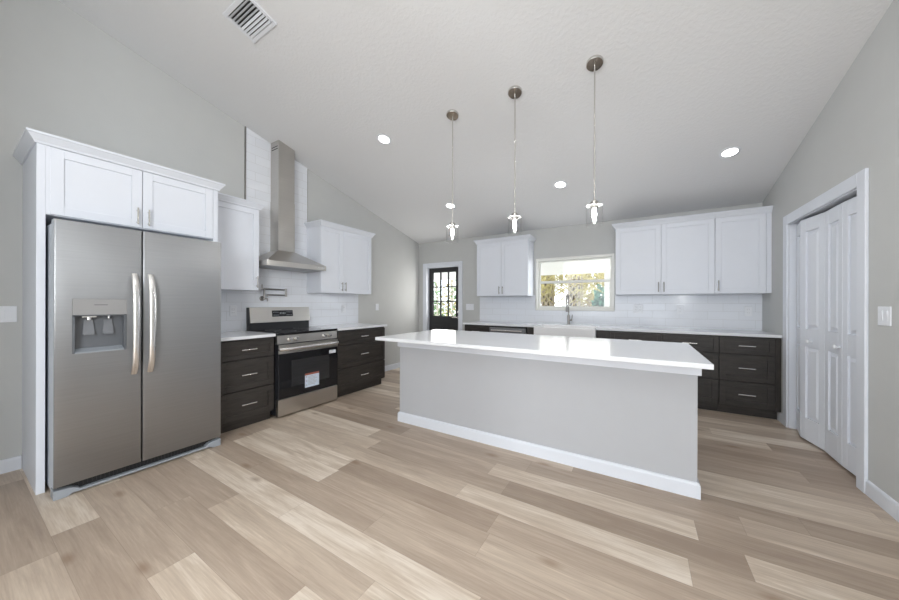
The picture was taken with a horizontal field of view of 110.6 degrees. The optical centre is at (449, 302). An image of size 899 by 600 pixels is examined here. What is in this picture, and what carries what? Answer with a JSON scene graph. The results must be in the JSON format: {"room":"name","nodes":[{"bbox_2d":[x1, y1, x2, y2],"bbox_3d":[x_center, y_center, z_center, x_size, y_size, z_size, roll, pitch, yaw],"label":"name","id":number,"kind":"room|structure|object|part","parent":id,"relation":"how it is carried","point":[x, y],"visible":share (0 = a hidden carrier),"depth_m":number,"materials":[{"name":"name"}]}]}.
{"room":"kitchen","nodes":[
{"label":"kitchen","id":0,"kind":"room"},
{"bbox_2d":[0,0,418,459],"bbox_3d":[-3.901,-0.698,1.364,0.150,3.878,12.560,0,0,31],"label":"wall","id":1,"kind":"structure","parent":0,"point":[62,75],"depth_m":2.68,"materials":[{"name":"grey paint"}]},
{"bbox_2d":[0,306,16,321],"bbox_3d":[-3.244,0.083,2.290,0.011,0.118,0.073,0,0,31],"label":"light switch","id":2,"kind":"object","parent":1,"relation":"attached to","point":[7,313],"visible":1,"depth_m":2.29,"materials":[{"name":"white plastic"}]},
{"bbox_2d":[0,455,21,473],"bbox_3d":[-5.118,1.189,-0.777,0.014,0.098,7.302,0,0,31],"label":"baseboard","id":3,"kind":"structure","parent":1,"relation":"attached to","point":[14,463],"depth_m":2.30,"materials":[{"name":"white paint"}]},
{"bbox_2d":[218,192,264,290],"bbox_3d":[-2.377,-0.623,3.363,0.368,0.968,0.561,0,0,31],"label":"upper cabinet","id":4,"kind":"object","parent":1,"relation":"attached to","point":[238,218],"visible":0.57,"depth_m":3.32,"materials":[{"name":"white paint"}]},
{"bbox_3d":[-2.375,-1.073,3.363,0.368,0.067,0.561,0,0,31],"label":"crown moulding","id":5,"kind":"part","parent":4,"relation":"part of","materials":[{"name":"white paint"}]},
{"bbox_2d":[244,126,307,292],"bbox_3d":[-2.193,-1.105,4.000,0.016,1.934,0.809,0,0,31],"label":"tile backsplash","id":6,"kind":"structure","parent":1,"relation":"attached to","point":[257,151],"depth_m":3.89,"materials":[{"name":"white tile"}]},
{"bbox_3d":[-2.400,-1.599,3.660,0.016,0.948,0.012,0,0,31],"label":"edge trim","id":7,"kind":"part","parent":6,"relation":"part of","materials":[{"name":"silver metal"}]},
{"bbox_2d":[259,140,325,272],"bbox_3d":[-2.003,-1.210,3.881,0.443,1.583,0.762,0,0,31],"label":"range hood","id":8,"kind":"object","parent":6,"relation":"attached to","point":[282,255],"visible":0.93,"depth_m":3.87,"materials":[{"name":"silver metal"}]},
{"bbox_3d":[-2.007,-0.421,3.882,0.400,0.004,0.722,0,0,31],"label":"filter panel","id":9,"kind":"part","parent":8,"relation":"part of","materials":[{"name":"silver metal"}]},
{"bbox_3d":[-1.984,-1.497,4.343,0.014,0.747,0.006,0,0,31],"label":"edge trim","id":10,"kind":"part","parent":6,"relation":"part of","materials":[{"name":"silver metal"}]},
{"bbox_2d":[221,290,357,331],"bbox_3d":[-2.094,0.093,4.173,0.009,0.464,2.251,0,0,31],"label":"tile backsplash","id":11,"kind":"structure","parent":1,"relation":"attached to","point":[324,309],"depth_m":4.21,"materials":[{"name":"white tile"}]},
{"bbox_2d":[259,284,286,300],"bbox_3d":[-2.206,-0.122,3.913,0.069,0.206,0.320,0,0,31],"label":"pot filler","id":12,"kind":"object","parent":11,"relation":"attached to","point":[262,298],"visible":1,"depth_m":3.82,"materials":[{"name":"silver metal"}]},
{"bbox_3d":[-2.194,-0.171,3.903,0.018,0.018,0.300,0,0,31],"label":"arm","id":13,"kind":"part","parent":12,"relation":"part of","materials":[{"name":"silver metal"}]},
{"bbox_3d":[-2.179,-0.091,3.923,0.018,0.033,0.249,0,0,30],"label":"arm","id":14,"kind":"part","parent":12,"relation":"part of","materials":[{"name":"silver metal"}]},
{"bbox_2d":[342,305,345,312],"bbox_3d":[-1.654,0.092,4.876,0.009,0.118,0.073,0,0,31],"label":"wall outlet","id":15,"kind":"object","parent":11,"relation":"attached to","point":[343,306],"visible":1,"depth_m":4.88,"materials":[{"name":"white plastic"}]},
{"bbox_2d":[304,219,375,294],"bbox_3d":[-1.599,-0.621,4.636,0.368,0.968,1.004,0,0,31],"label":"upper cabinet","id":16,"kind":"object","parent":1,"relation":"attached to","point":[345,251],"visible":1,"depth_m":4.43,"materials":[{"name":"white paint"}]},
{"bbox_3d":[-1.633,-0.589,4.331,0.020,0.898,0.358,0,0,31],"label":"cabinet door","id":17,"kind":"part","parent":16,"relation":"part of","materials":[{"name":"white paint"}]},
{"bbox_3d":[-1.598,-1.071,4.636,0.368,0.067,1.004,0,0,31],"label":"crown moulding","id":18,"kind":"part","parent":16,"relation":"part of","materials":[{"name":"white paint"}]},
{"bbox_3d":[-1.394,-0.588,4.722,0.020,0.898,0.550,0,0,31],"label":"cabinet door","id":19,"kind":"part","parent":16,"relation":"part of","materials":[{"name":"white paint"}]},
{"bbox_2d":[385,362,399,370],"bbox_3d":[-1.084,1.199,5.828,0.014,0.098,1.698,0,0,31],"label":"baseboard","id":20,"kind":"structure","parent":1,"relation":"attached to","point":[396,365],"depth_m":5.84,"materials":[{"name":"white paint"}]},
{"bbox_2d":[0,368,898,599],"bbox_3d":[-1.602,1.307,-0.043,5.550,0.120,12.560,0,0,31],"label":"floor","id":21,"kind":"structure","parent":0,"point":[341,498],"depth_m":1.76,"materials":[{"name":"brown wood"}]},
{"bbox_2d":[13,127,225,494],"bbox_3d":[-2.661,0.070,2.600,0.680,2.348,1.103,0,0,31],"label":"tall cabinet","id":22,"kind":"object","parent":21,"relation":"on","point":[64,179],"visible":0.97,"depth_m":2.22,"materials":[{"name":"white paint"}]},
{"bbox_3d":[-2.935,0.101,2.194,0.636,2.285,0.037,0,0,31],"label":"panel","id":23,"kind":"part","parent":22,"relation":"part of","materials":[{"name":"white paint"}]},
{"bbox_3d":[-2.534,-0.812,2.256,0.020,0.446,0.446,0,0,31],"label":"cabinet door","id":24,"kind":"part","parent":22,"relation":"part of","materials":[{"name":"white paint"}]},
{"bbox_3d":[-2.658,-1.070,2.600,0.680,0.067,1.103,0,0,31],"label":"crown moulding","id":25,"kind":"part","parent":22,"relation":"part of","materials":[{"name":"white paint"}]},
{"bbox_3d":[-2.677,-1.043,2.612,0.636,0.010,1.015,0,0,31],"label":"panel","id":26,"kind":"part","parent":22,"relation":"part of","materials":[{"name":"white paint"}]},
{"bbox_3d":[-2.410,-0.670,2.407,0.036,0.128,0.011,0,0,31],"label":"pull handle","id":27,"kind":"part","parent":22,"relation":"part of","materials":[{"name":"silver metal"}]},
{"bbox_3d":[-2.377,-0.670,2.461,0.036,0.128,0.011,0,0,31],"label":"pull handle","id":28,"kind":"part","parent":22,"relation":"part of","materials":[{"name":"silver metal"}]},
{"bbox_3d":[-2.293,-0.812,2.651,0.020,0.446,0.470,0,0,31],"label":"cabinet door","id":29,"kind":"part","parent":22,"relation":"part of","materials":[{"name":"white paint"}]},
{"bbox_3d":[-2.425,0.102,3.029,0.636,2.285,0.037,0,0,31],"label":"panel","id":30,"kind":"part","parent":22,"relation":"part of","materials":[{"name":"white paint"}]},
{"bbox_2d":[45,218,220,500],"bbox_3d":[-2.555,0.357,2.532,0.875,1.775,0.915,0,0,31],"label":"refrigerator","id":31,"kind":"object","parent":21,"relation":"on","point":[133,317],"visible":0.99,"depth_m":2.22,"materials":[{"name":"grey metal"}]},
{"bbox_3d":[-2.405,0.319,2.141,0.075,1.697,0.404,0,0,31],"label":"freezer door","id":32,"kind":"part","parent":31,"relation":"part of","materials":[{"name":"silver metal"}]},
{"bbox_3d":[-2.261,0.150,2.242,0.072,0.735,0.037,0,0,31],"label":"door handle","id":33,"kind":"part","parent":31,"relation":"part of","materials":[{"name":"metal"}]},
{"bbox_3d":[-2.216,0.150,2.316,0.072,0.735,0.037,0,0,31],"label":"door handle","id":34,"kind":"part","parent":31,"relation":"part of","materials":[{"name":"metal"}]},
{"bbox_3d":[-2.165,0.319,2.534,0.075,1.697,0.504,0,0,31],"label":"door","id":35,"kind":"part","parent":31,"relation":"part of","materials":[{"name":"silver metal"}]},
{"bbox_2d":[221,337,273,433],"bbox_3d":[-2.259,0.801,3.255,0.665,0.889,0.520,0,0,31],"label":"base cabinet","id":36,"kind":"object","parent":21,"relation":"on","point":[247,365],"visible":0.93,"depth_m":3.10,"materials":[{"name":"brown wood"}]},
{"bbox_3d":[-2.014,0.463,3.106,0.020,0.177,0.514,0,0,31],"label":"drawer","id":37,"kind":"part","parent":36,"relation":"part of","materials":[{"name":"brown wood"}]},
{"bbox_3d":[-2.015,0.708,3.106,0.020,0.292,0.514,0,0,31],"label":"drawer","id":38,"kind":"part","parent":36,"relation":"part of","materials":[{"name":"brown wood"}]},
{"bbox_3d":[-2.015,1.000,3.106,0.020,0.269,0.514,0,0,31],"label":"drawer","id":39,"kind":"part","parent":36,"relation":"part of","materials":[{"name":"brown wood"}]},
{"bbox_2d":[221,331,275,340],"bbox_3d":[-2.262,0.340,3.261,0.654,0.030,0.523,0,0,31],"label":"countertop","id":40,"kind":"structure","parent":36,"relation":"on","point":[235,335],"depth_m":3.21,"materials":[{"name":"white stone"}]},
{"bbox_2d":[246,307,338,416],"bbox_3d":[-1.887,0.650,3.811,0.719,1.192,0.772,0,0,31],"label":"electric range","id":41,"kind":"object","parent":21,"relation":"on","point":[305,357],"visible":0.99,"depth_m":3.67,"materials":[{"name":"silver metal"}]},
{"bbox_2d":[253,327,336,335],"bbox_3d":[-1.888,0.338,3.812,0.589,0.025,0.772,0,0,31],"label":"cooktop","id":42,"kind":"object","parent":41,"relation":"in","point":[279,331],"depth_m":3.73,"materials":[{"name":"black glass"}]},
{"bbox_3d":[-1.662,0.400,3.674,0.050,0.093,0.772,0,0,31],"label":"control panel","id":43,"kind":"part","parent":41,"relation":"part of","materials":[{"name":"silver metal"}]},
{"bbox_3d":[-1.654,1.136,3.668,0.052,0.178,0.764,0,0,31],"label":"storage drawer","id":44,"kind":"part","parent":41,"relation":"part of","materials":[{"name":"silver metal"}]},
{"bbox_3d":[-1.653,0.748,3.668,0.052,0.587,0.764,0,0,31],"label":"oven door","id":45,"kind":"part","parent":41,"relation":"part of","materials":[{"name":"black glass"}]},
{"bbox_3d":[-1.630,0.794,3.654,0.005,0.475,0.752,0,0,31],"label":"door glass","id":46,"kind":"part","parent":41,"relation":"part of","materials":[{"name":"black glass"}]},
{"bbox_3d":[-1.606,0.502,3.640,0.061,0.036,0.770,0,0,31],"label":"oven handle","id":47,"kind":"part","parent":41,"relation":"part of","materials":[{"name":"metal"}]},
{"bbox_2d":[336,327,384,396],"bbox_3d":[-1.470,0.803,4.547,0.665,0.889,0.880,0,0,31],"label":"base cabinet","id":48,"kind":"object","parent":21,"relation":"on","point":[360,357],"visible":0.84,"depth_m":4.35,"materials":[{"name":"brown wood"}]},
{"bbox_2d":[309,323,386,330],"bbox_3d":[-1.469,0.342,4.559,0.654,0.030,0.908,0,0,31],"label":"countertop","id":49,"kind":"structure","parent":48,"relation":"on","point":[350,326],"depth_m":4.49,"materials":[{"name":"white stone"}]},
{"bbox_3d":[-1.225,0.464,4.399,0.020,0.177,0.874,0,0,31],"label":"drawer","id":50,"kind":"part","parent":48,"relation":"part of","materials":[{"name":"brown wood"}]},
{"bbox_3d":[-1.226,0.710,4.399,0.020,0.292,0.874,0,0,31],"label":"drawer","id":51,"kind":"part","parent":48,"relation":"part of","materials":[{"name":"brown wood"}]},
{"bbox_3d":[-1.226,1.001,4.399,0.020,0.269,0.874,0,0,31],"label":"drawer","id":52,"kind":"part","parent":48,"relation":"part of","materials":[{"name":"brown wood"}]},
{"bbox_2d":[465,324,489,331],"bbox_3d":[0.596,0.808,5.407,0.455,0.889,0.645,0,0,31],"label":"base cabinet","id":53,"kind":"object","parent":21,"relation":"on","point":[480,328],"visible":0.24,"depth_m":5.15,"materials":[{"name":"brown wood"}]},
{"bbox_2d":[462,321,781,337],"bbox_3d":[2.023,0.351,4.541,3.841,0.030,0.637,0,0,31],"label":"countertop","id":54,"kind":"structure","parent":53,"relation":"on","point":[747,333],"depth_m":3.97,"materials":[{"name":"white stone"}]},
{"bbox_2d":[534,325,596,337],"bbox_3d":[1.724,0.469,4.598,0.837,0.243,0.462,0,0,31],"label":"farmhouse sink","id":55,"kind":"object","parent":54,"relation":"in","point":[552,330],"visible":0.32,"depth_m":4.42,"materials":[{"name":"white ceramic"}]},
{"bbox_2d":[566,294,572,324],"bbox_3d":[1.837,0.101,4.790,0.090,0.470,0.195,0,0,31],"label":"kitchen faucet","id":56,"kind":"object","parent":54,"relation":"on","point":[567,295],"visible":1,"depth_m":4.84,"materials":[{"name":"silver metal"}]},
{"bbox_2d":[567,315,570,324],"bbox_3d":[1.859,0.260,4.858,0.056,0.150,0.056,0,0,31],"label":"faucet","id":57,"kind":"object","parent":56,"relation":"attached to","point":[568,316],"depth_m":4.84,"materials":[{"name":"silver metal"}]},
{"bbox_2d":[490,326,526,333],"bbox_3d":[1.044,0.809,5.117,0.598,0.888,0.656,0,0,31],"label":"dishwasher","id":58,"kind":"object","parent":21,"relation":"on","point":[498,329],"visible":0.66,"depth_m":4.85,"materials":[{"name":"silver metal"}]},
{"bbox_3d":[0.887,0.433,4.859,0.506,0.022,0.051,0,0,31],"label":"door handle","id":59,"kind":"part","parent":58,"relation":"part of","materials":[{"name":"metal"}]},
{"bbox_2d":[397,342,701,499],"bbox_3d":[0.710,0.808,2.939,2.524,0.890,0.710,0,0,31],"label":"kitchen island","id":60,"kind":"object","parent":21,"relation":"on","point":[637,423],"visible":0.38,"depth_m":2.42,"materials":[{"name":"grey paint"}]},
{"bbox_2d":[375,329,713,369],"bbox_3d":[0.638,0.347,2.806,2.525,0.030,1.072,0,0,31],"label":"island countertop","id":61,"kind":"structure","parent":60,"relation":"on","point":[675,354],"depth_m":2.44,"materials":[{"name":"white stone"}]},
{"bbox_3d":[0.710,1.203,2.941,2.518,0.100,0.708,0,0,31],"label":"trim","id":62,"kind":"part","parent":60,"relation":"part of","materials":[{"name":"white paint"}]},
{"bbox_3d":[0.711,0.413,2.939,2.524,0.100,0.710,0,0,31],"label":"apron trim","id":63,"kind":"part","parent":60,"relation":"part of","materials":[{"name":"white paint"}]},
{"bbox_2d":[527,327,609,338],"bbox_3d":[1.800,0.811,4.672,1.130,0.889,0.644,0,0,31],"label":"base cabinet","id":64,"kind":"object","parent":21,"relation":"on","point":[604,334],"visible":0.02,"depth_m":4.22,"materials":[{"name":"brown wood"}]},
{"bbox_2d":[610,331,661,341],"bbox_3d":[2.524,0.813,4.229,0.566,0.889,0.645,0,0,31],"label":"base cabinet","id":65,"kind":"object","parent":21,"relation":"on","point":[624,335],"visible":0.13,"depth_m":3.98,"materials":[{"name":"brown wood"}]},
{"bbox_2d":[662,333,718,410],"bbox_3d":[2.996,0.814,3.941,0.538,0.889,0.645,0,0,31],"label":"base cabinet","id":66,"kind":"object","parent":21,"relation":"on","point":[707,346],"visible":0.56,"depth_m":3.62,"materials":[{"name":"brown wood"}]},
{"bbox_3d":[2.853,0.474,3.705,0.532,0.177,0.020,0,0,31],"label":"drawer","id":67,"kind":"part","parent":66,"relation":"part of","materials":[{"name":"brown wood"}]},
{"bbox_3d":[2.852,1.011,3.705,0.532,0.269,0.020,0,0,31],"label":"drawer","id":68,"kind":"part","parent":66,"relation":"part of","materials":[{"name":"brown wood"}]},
{"bbox_3d":[2.853,0.720,3.705,0.532,0.292,0.020,0,0,31],"label":"drawer","id":69,"kind":"part","parent":66,"relation":"part of","materials":[{"name":"brown wood"}]},
{"bbox_2d":[717,335,780,419],"bbox_3d":[3.442,0.815,3.668,0.506,0.889,0.645,0,0,31],"label":"base cabinet","id":70,"kind":"object","parent":21,"relation":"on","point":[749,378],"visible":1,"depth_m":3.43,"materials":[{"name":"brown wood"}]},
{"bbox_3d":[3.281,0.475,3.444,0.456,0.177,0.020,0,0,31],"label":"drawer","id":71,"kind":"part","parent":70,"relation":"part of","materials":[{"name":"brown wood"}]},
{"bbox_3d":[3.280,0.721,3.444,0.456,0.292,0.020,0,0,31],"label":"drawer","id":72,"kind":"part","parent":70,"relation":"part of","materials":[{"name":"brown wood"}]},
{"bbox_3d":[3.280,1.012,3.444,0.456,0.269,0.020,0,0,31],"label":"drawer","id":73,"kind":"part","parent":70,"relation":"part of","materials":[{"name":"brown wood"}]},
{"bbox_2d":[59,0,892,243],"bbox_3d":[-1.594,-1.885,-0.043,5.550,1.812,12.560,0,0,31],"label":"ceiling","id":74,"kind":"structure","parent":0,"point":[679,84],"depth_m":2.77,"materials":[{"name":"white paint"}]},
{"bbox_2d":[222,0,276,42],"bbox_3d":[-1.559,-2.219,2.433,0.344,0.066,0.238,0,0,31],"label":"ceiling vent","id":75,"kind":"object","parent":74,"relation":"in","point":[248,16],"visible":1,"depth_m":2.43,"materials":[{"name":"white plastic"}]},
{"bbox_2d":[376,134,390,144],"bbox_3d":[-0.751,-1.879,3.572,0.170,0.044,0.166,0,0,36],"label":"recessed light","id":76,"kind":"object","parent":74,"relation":"in","point":[385,139],"visible":1,"depth_m":3.57,"materials":[{"name":"white plastic"}]},
{"bbox_2d":[445,203,455,208],"bbox_3d":[0.014,-1.513,4.846,0.170,0.044,0.166,0,0,36],"label":"recessed light","id":77,"kind":"object","parent":74,"relation":"in","point":[448,205],"visible":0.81,"depth_m":4.84,"materials":[{"name":"white"}]},
{"bbox_2d":[446,109,458,237],"bbox_3d":[0.029,-1.248,3.099,0.124,1.289,0.124,0,0,31],"label":"pendant light","id":78,"kind":"object","parent":74,"relation":"hanging from","point":[451,114],"visible":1,"depth_m":3.10,"materials":[{"name":"silver metal"}]},
{"bbox_3d":[0.030,-1.327,3.100,0.010,1.066,0.010,0,0,31],"label":"rod","id":79,"kind":"part","parent":78,"relation":"part of","materials":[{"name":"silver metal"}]},
{"bbox_2d":[508,85,521,229],"bbox_3d":[0.580,-1.247,2.763,0.124,1.289,0.124,0,0,31],"label":"pendant light","id":80,"kind":"object","parent":74,"relation":"hanging from","point":[514,92],"visible":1,"depth_m":2.76,"materials":[{"name":"white metal"}]},
{"bbox_3d":[0.581,-1.326,2.764,0.010,1.066,0.010,0,0,31],"label":"rod","id":81,"kind":"part","parent":80,"relation":"part of","materials":[{"name":"silver metal"}]},
{"bbox_2d":[553,180,566,188],"bbox_3d":[1.416,-1.513,3.978,0.170,0.044,0.166,0,0,36],"label":"recessed light","id":82,"kind":"object","parent":74,"relation":"in","point":[558,184],"visible":1,"depth_m":3.97,"materials":[{"name":"white"}]},
{"bbox_2d":[586,55,603,219],"bbox_3d":[1.130,-1.246,2.427,0.124,1.289,0.124,0,0,31],"label":"pendant light","id":83,"kind":"object","parent":74,"relation":"hanging from","point":[595,62],"visible":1,"depth_m":2.42,"materials":[{"name":"white metal"}]},
{"bbox_3d":[1.129,-0.691,2.428,0.031,0.088,0.031,0,0,31],"label":"bulb","id":84,"kind":"part","parent":83,"relation":"part of","materials":[{"name":"white glass"}]},
{"bbox_3d":[1.131,-1.324,2.428,0.010,1.066,0.010,0,0,31],"label":"rod","id":85,"kind":"part","parent":83,"relation":"part of","materials":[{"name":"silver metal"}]},
{"bbox_2d":[719,146,741,157],"bbox_3d":[2.810,-1.511,3.119,0.170,0.044,0.166,0,0,36],"label":"recessed light","id":86,"kind":"object","parent":74,"relation":"in","point":[728,152],"visible":1,"depth_m":3.11,"materials":[{"name":"white"}]},
{"bbox_2d":[419,203,761,330],"bbox_3d":[1.635,0.009,5.253,5.250,2.493,0.150,0,0,31],"label":"wall","id":87,"kind":"structure","parent":0,"point":[597,238],"depth_m":5.22,"materials":[{"name":"grey paint"}]},
{"bbox_2d":[423,261,462,330],"bbox_3d":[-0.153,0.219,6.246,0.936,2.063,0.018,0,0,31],"label":"trim","id":88,"kind":"structure","parent":87,"relation":"attached to","point":[459,264],"depth_m":6.18,"materials":[{"name":"white paint"}]},
{"bbox_2d":[429,267,457,329],"bbox_3d":[-0.108,0.261,6.319,0.744,1.955,0.103,0,0,31],"label":"door","id":89,"kind":"structure","parent":87,"relation":"in","point":[447,322],"depth_m":6.38,"materials":[{"name":"black paint"}]},
{"bbox_2d":[466,304,473,309],"bbox_3d":[0.387,0.076,5.920,0.165,0.118,0.011,0,0,31],"label":"light switch","id":90,"kind":"object","parent":87,"relation":"attached to","point":[468,306],"visible":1,"depth_m":5.92,"materials":[{"name":"white plastic"}]},
{"bbox_2d":[474,234,535,295],"bbox_3d":[0.944,-0.607,5.368,1.002,0.976,0.373,0,0,31],"label":"upper cabinet","id":91,"kind":"object","parent":87,"relation":"attached to","point":[505,265],"visible":1,"depth_m":5.21,"materials":[{"name":"white paint"}]},
{"bbox_3d":[0.680,-0.575,5.374,0.453,0.906,0.020,0,0,31],"label":"cabinet door","id":92,"kind":"part","parent":91,"relation":"part of","materials":[{"name":"white paint"}]},
{"bbox_3d":[0.945,-1.061,5.368,1.002,0.067,0.373,0,0,31],"label":"crown moulding","id":93,"kind":"part","parent":91,"relation":"part of","materials":[{"name":"white paint"}]},
{"bbox_3d":[1.070,-0.574,5.136,0.453,0.906,0.020,0,0,31],"label":"cabinet door","id":94,"kind":"part","parent":91,"relation":"part of","materials":[{"name":"white paint"}]},
{"bbox_2d":[536,253,614,310],"bbox_3d":[1.993,-0.311,5.010,1.178,0.863,0.132,0,0,31],"label":"window","id":95,"kind":"structure","parent":87,"relation":"in","point":[611,257],"depth_m":4.96,"materials":[{"name":"white plastic"}]},
{"bbox_3d":[1.992,-0.139,5.009,1.110,0.451,0.035,0,0,31],"label":"sash","id":96,"kind":"part","parent":95,"relation":"part of","materials":[{"name":"white plastic"}]},
{"bbox_3d":[2.012,-0.516,5.041,1.110,0.384,0.030,0,0,31],"label":"sash","id":97,"kind":"part","parent":95,"relation":"part of","materials":[{"name":"white plastic"}]},
{"bbox_2d":[480,294,761,330],"bbox_3d":[2.199,0.104,4.814,3.827,0.465,0.009,0,0,31],"label":"tile backsplash","id":98,"kind":"structure","parent":87,"relation":"attached to","point":[700,311],"depth_m":4.39,"materials":[{"name":"white tile"}]},
{"bbox_2d":[633,305,642,312],"bbox_3d":[2.717,0.083,4.487,0.119,0.118,0.009,0,0,31],"label":"wall outlet","id":99,"kind":"object","parent":98,"relation":"attached to","point":[636,308],"visible":1,"depth_m":4.49,"materials":[{"name":"white plastic"}]},
{"bbox_2d":[612,212,715,294],"bbox_3d":[2.837,-0.607,4.212,1.117,0.986,0.373,0,0,31],"label":"upper cabinet","id":100,"kind":"object","parent":87,"relation":"attached to","point":[670,255],"visible":1,"depth_m":4.05,"materials":[{"name":"white paint"}]},
{"bbox_3d":[2.554,-0.576,4.229,0.525,0.916,0.020,0,0,31],"label":"cabinet door","id":101,"kind":"part","parent":100,"relation":"part of","materials":[{"name":"white paint"}]},
{"bbox_3d":[2.838,-1.067,4.212,1.117,0.067,0.373,0,0,31],"label":"crown moulding","id":102,"kind":"part","parent":100,"relation":"part of","materials":[{"name":"white paint"}]},
{"bbox_3d":[3.012,-0.575,3.950,0.540,0.916,0.020,0,0,31],"label":"cabinet door","id":103,"kind":"part","parent":100,"relation":"part of","materials":[{"name":"white paint"}]},
{"bbox_2d":[714,205,772,293],"bbox_3d":[3.526,-0.606,3.791,0.497,0.986,0.373,0,0,31],"label":"upper cabinet","id":104,"kind":"object","parent":87,"relation":"attached to","point":[743,237],"visible":0.97,"depth_m":3.67,"materials":[{"name":"white paint"}]},
{"bbox_3d":[3.442,-1.065,3.651,0.497,0.067,0.044,0,0,31],"label":"crown moulding","id":105,"kind":"part","parent":104,"relation":"part of","materials":[{"name":"white paint"}]},
{"bbox_2d":[762,0,898,502],"bbox_3d":[0.707,-0.686,-1.450,0.150,3.878,12.560,0,0,31],"label":"wall","id":106,"kind":"structure","parent":0,"point":[857,129],"depth_m":2.00,"materials":[{"name":"grey paint"}]},
{"bbox_2d":[777,412,781,422],"bbox_3d":[3.503,1.210,3.294,0.014,0.098,0.153,0,0,31],"label":"baseboard","id":107,"kind":"structure","parent":106,"relation":"attached to","point":[779,414],"depth_m":3.30,"materials":[{"name":"white paint"}]},
{"bbox_2d":[782,168,868,493],"bbox_3d":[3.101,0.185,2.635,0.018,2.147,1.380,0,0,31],"label":"trim","id":108,"kind":"structure","parent":106,"relation":"attached to","point":[860,180],"depth_m":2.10,"materials":[{"name":"white paint"}]},
{"bbox_2d":[796,196,856,475],"bbox_3d":[3.134,0.238,2.613,0.105,2.002,1.166,0,0,31],"label":"door","id":109,"kind":"structure","parent":106,"relation":"in","point":[826,282],"depth_m":2.56,"materials":[{"name":"white paint"}]},
{"bbox_2d":[866,480,898,521],"bbox_3d":[0.094,1.202,-2.290,0.014,0.098,10.152,0,0,31],"label":"baseboard","id":110,"kind":"structure","parent":106,"relation":"attached to","point":[873,492],"depth_m":1.90,"materials":[{"name":"white paint"}]},
{"bbox_2d":[878,306,891,325],"bbox_3d":[2.662,0.080,1.908,0.011,0.118,0.119,0,0,31],"label":"light switch","id":111,"kind":"object","parent":106,"relation":"attached to","point":[884,312],"visible":1,"depth_m":1.90,"materials":[{"name":"white plastic"}]},
{"label":"outside","id":112,"kind":"structure","parent":0,"visible":0},
{"bbox_3d":[10.999,1.498,22.814,55.000,0.160,39.590,0,0,31],"label":"ground","id":113,"kind":"structure","parent":112,"visible":0},
{"bbox_2d":[434,280,447,315],"bbox_3d":[-0.540,-0.069,12.742,0.967,2.922,0.919,0,0,-2],"label":"bare tree","id":114,"kind":"object","parent":113,"relation":"on","point":[436,284],"visible":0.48,"depth_m":12.70,"materials":[{"name":"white plant"}]},
{"bbox_2d":[434,303,449,315],"bbox_3d":[-0.577,0.629,14.350,1.566,1.534,1.097,0,0,31],"label":"shrub","id":115,"kind":"object","parent":113,"relation":"on","point":[442,303],"visible":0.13,"depth_m":14.16,"materials":[{"name":"green plant"}]},
{"bbox_2d":[438,279,455,315],"bbox_3d":[0.072,0.058,11.553,1.025,2.671,0.920,0,0,31],"label":"bare tree","id":116,"kind":"object","parent":113,"relation":"on","point":[451,280],"visible":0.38,"depth_m":11.51,"materials":[{"name":"beige plant"}]},
{"bbox_2d":[447,280,455,315],"bbox_3d":[0.368,-0.110,9.993,0.917,3.008,1.039,0,0,31],"label":"bare tree","id":117,"kind":"object","parent":113,"relation":"on","point":[454,296],"visible":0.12,"depth_m":10.02,"materials":[{"name":"green plant"}]},
{"bbox_2d":[541,277,555,304],"bbox_3d":[2.430,-0.301,10.772,2.533,3.396,2.441,0,0,31],"label":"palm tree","id":118,"kind":"object","parent":113,"relation":"on","point":[543,277],"visible":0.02,"depth_m":9.99,"materials":[{"name":"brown plant"}]},
{"bbox_2d":[541,274,586,305],"bbox_3d":[3.346,-0.364,10.415,2.533,3.527,2.568,0,0,31],"label":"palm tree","id":119,"kind":"object","parent":113,"relation":"on","point":[553,290],"visible":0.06,"depth_m":10.24,"materials":[{"name":"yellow plant"}]},
{"bbox_2d":[541,273,603,305],"bbox_3d":[3.489,-0.299,8.700,2.517,3.396,2.421,0,0,31],"label":"trees","id":120,"kind":"object","parent":113,"relation":"on","point":[575,293],"visible":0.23,"depth_m":8.47,"materials":[{"name":"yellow plant"}]},
{"bbox_2d":[583,295,597,305],"bbox_3d":[4.473,0.528,9.840,1.016,1.753,0.822,0,0,31],"label":"shrub","id":121,"kind":"object","parent":113,"relation":"on","point":[588,299],"visible":0.03,"depth_m":9.68,"materials":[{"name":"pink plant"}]},
{"bbox_2d":[582,273,603,305],"bbox_3d":[4.978,-0.295,9.755,2.375,3.396,2.466,0,0,31],"label":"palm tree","id":122,"kind":"object","parent":113,"relation":"on","point":[591,298],"visible":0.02,"depth_m":9.51,"materials":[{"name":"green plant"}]},
{"bbox_2d":[591,284,603,305],"bbox_3d":[3.895,0.452,8.072,0.484,1.899,0.606,0,0,31],"label":"shrub","id":123,"kind":"object","parent":113,"relation":"on","point":[598,300],"visible":0.26,"depth_m":8.08,"materials":[{"name":"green plant"}]},
{"bbox_3d":[2.146,1.336,6.398,11.000,0.120,2.339,0,0,31],"label":"patio slab","id":124,"kind":"object","parent":113,"relation":"on","visible":0},
{"bbox_2d":[604,270,609,305],"bbox_3d":[3.460,0.277,6.809,0.130,2.005,0.130,0,0,31],"label":"porch post","id":125,"kind":"object","parent":124,"relation":"on","point":[606,272],"visible":0.23,"depth_m":6.76,"materials":[{"name":"white"}]},
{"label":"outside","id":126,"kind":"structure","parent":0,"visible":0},
{"bbox_2d":[434,259,609,279],"bbox_3d":[2.153,-1.001,6.400,11.000,0.645,2.335,0,0,31],"label":"porch roof","id":127,"kind":"structure","parent":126,"point":[598,265],"depth_m":6.88,"materials":[{"name":"white"}]}
]}

